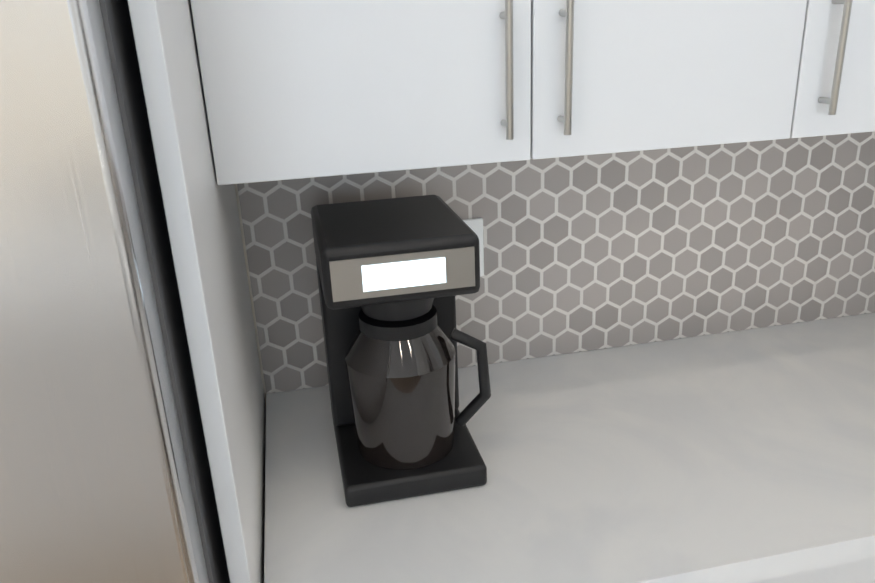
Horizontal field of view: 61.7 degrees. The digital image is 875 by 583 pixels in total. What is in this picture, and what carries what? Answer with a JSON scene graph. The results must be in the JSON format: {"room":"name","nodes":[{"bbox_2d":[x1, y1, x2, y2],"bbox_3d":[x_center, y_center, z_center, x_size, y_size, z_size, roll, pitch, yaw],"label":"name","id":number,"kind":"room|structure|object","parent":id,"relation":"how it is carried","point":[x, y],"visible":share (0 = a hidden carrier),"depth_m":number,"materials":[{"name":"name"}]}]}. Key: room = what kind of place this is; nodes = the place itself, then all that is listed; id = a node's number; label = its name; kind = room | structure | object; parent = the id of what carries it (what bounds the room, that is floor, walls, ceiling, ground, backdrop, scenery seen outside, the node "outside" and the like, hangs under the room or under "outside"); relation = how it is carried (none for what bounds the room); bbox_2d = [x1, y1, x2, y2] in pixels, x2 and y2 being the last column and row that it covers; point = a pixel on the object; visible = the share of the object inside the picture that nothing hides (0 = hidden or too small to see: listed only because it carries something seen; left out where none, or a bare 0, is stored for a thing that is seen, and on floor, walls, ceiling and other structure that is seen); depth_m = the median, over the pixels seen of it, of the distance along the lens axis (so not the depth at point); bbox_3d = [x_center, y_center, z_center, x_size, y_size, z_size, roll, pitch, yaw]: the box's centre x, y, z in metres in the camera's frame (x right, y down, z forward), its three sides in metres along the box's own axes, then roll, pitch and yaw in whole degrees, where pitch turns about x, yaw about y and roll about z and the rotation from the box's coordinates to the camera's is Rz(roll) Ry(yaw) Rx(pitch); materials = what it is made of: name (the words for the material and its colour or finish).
{"room":"kitchen","nodes":[
{"label":"kitchen","id":0,"kind":"room"},
{"bbox_2d":[234,184,265,406],"bbox_3d":[-1.445,-0.159,1.115,5.840,2.740,0.190,-6,21,-11],"label":"wall","id":1,"kind":"structure","parent":0,"point":[249,281],"depth_m":1.32,"materials":[{"name":"beige paint"}]},
{"bbox_2d":[190,0,825,184],"bbox_3d":[0.065,-0.724,0.969,0.819,1.047,0.328,-6,21,-11],"label":"upper cabinet","id":2,"kind":"object","parent":1,"relation":"attached to","point":[297,89],"depth_m":0.95,"materials":[{"name":"white wood"}]},
{"bbox_2d":[237,132,874,393],"bbox_3d":[0.489,-0.118,1.462,1.686,0.464,0.008,-6,21,-11],"label":"tile backsplash","id":3,"kind":"structure","parent":1,"relation":"attached to","point":[594,252],"depth_m":1.44,"materials":[{"name":"grey tile"}]},
{"bbox_2d":[463,218,483,275],"bbox_3d":[0.052,-0.079,1.368,0.070,0.114,0.008,-6,21,-11],"label":"outlet","id":4,"kind":"object","parent":3,"relation":"attached to","point":[475,225],"visible":0.06,"depth_m":1.36,"materials":[{"name":"white plastic"}]},
{"bbox_2d":[806,0,874,136],"bbox_3d":[0.618,-0.787,1.072,0.314,1.047,0.328,-6,21,-11],"label":"upper cabinet","id":5,"kind":"object","parent":1,"relation":"attached to","point":[844,85],"depth_m":1.06,"materials":[{"name":"white wood"}]},
{"bbox_3d":[-0.570,2.476,-1.964,5.840,0.100,7.840,-6,21,-11],"label":"floor","id":6,"kind":"structure","parent":0,"visible":0},
{"bbox_2d":[0,0,229,582],"bbox_3d":[-0.636,0.357,0.986,0.711,1.800,0.672,-6,21,-11],"label":"refrigerator","id":7,"kind":"object","parent":6,"relation":"on","point":[105,474],"visible":0.8,"depth_m":0.60,"materials":[{"name":"grey metal"}]},
{"bbox_2d":[127,0,265,582],"bbox_3d":[-0.665,-0.099,0.866,0.860,2.739,0.631,-6,21,-11],"label":"panel","id":8,"kind":"object","parent":6,"relation":"on","point":[202,218],"visible":1,"depth_m":0.77,"materials":[{"name":"white wood"}]},
{"bbox_2d":[749,557,874,582],"bbox_3d":[0.241,0.675,1.373,0.993,0.860,0.598,-6,21,-11],"label":"base cabinet","id":9,"kind":"object","parent":6,"relation":"on","point":[861,571],"depth_m":0.99,"materials":[{"name":"white wood"}]},
{"bbox_2d":[264,312,874,582],"bbox_3d":[0.569,0.221,1.263,1.695,0.036,0.635,-6,21,-11],"label":"countertop","id":10,"kind":"structure","parent":9,"relation":"on","point":[744,456],"depth_m":1.07,"materials":[{"name":"stone"}]},
{"bbox_2d":[311,195,490,506],"bbox_3d":[-0.052,0.074,1.126,0.234,0.385,0.270,-6,21,-11],"label":"coffee maker","id":11,"kind":"object","parent":10,"relation":"on","point":[396,276],"visible":1,"depth_m":1.04,"materials":[{"name":"black plastic"}]}
]}

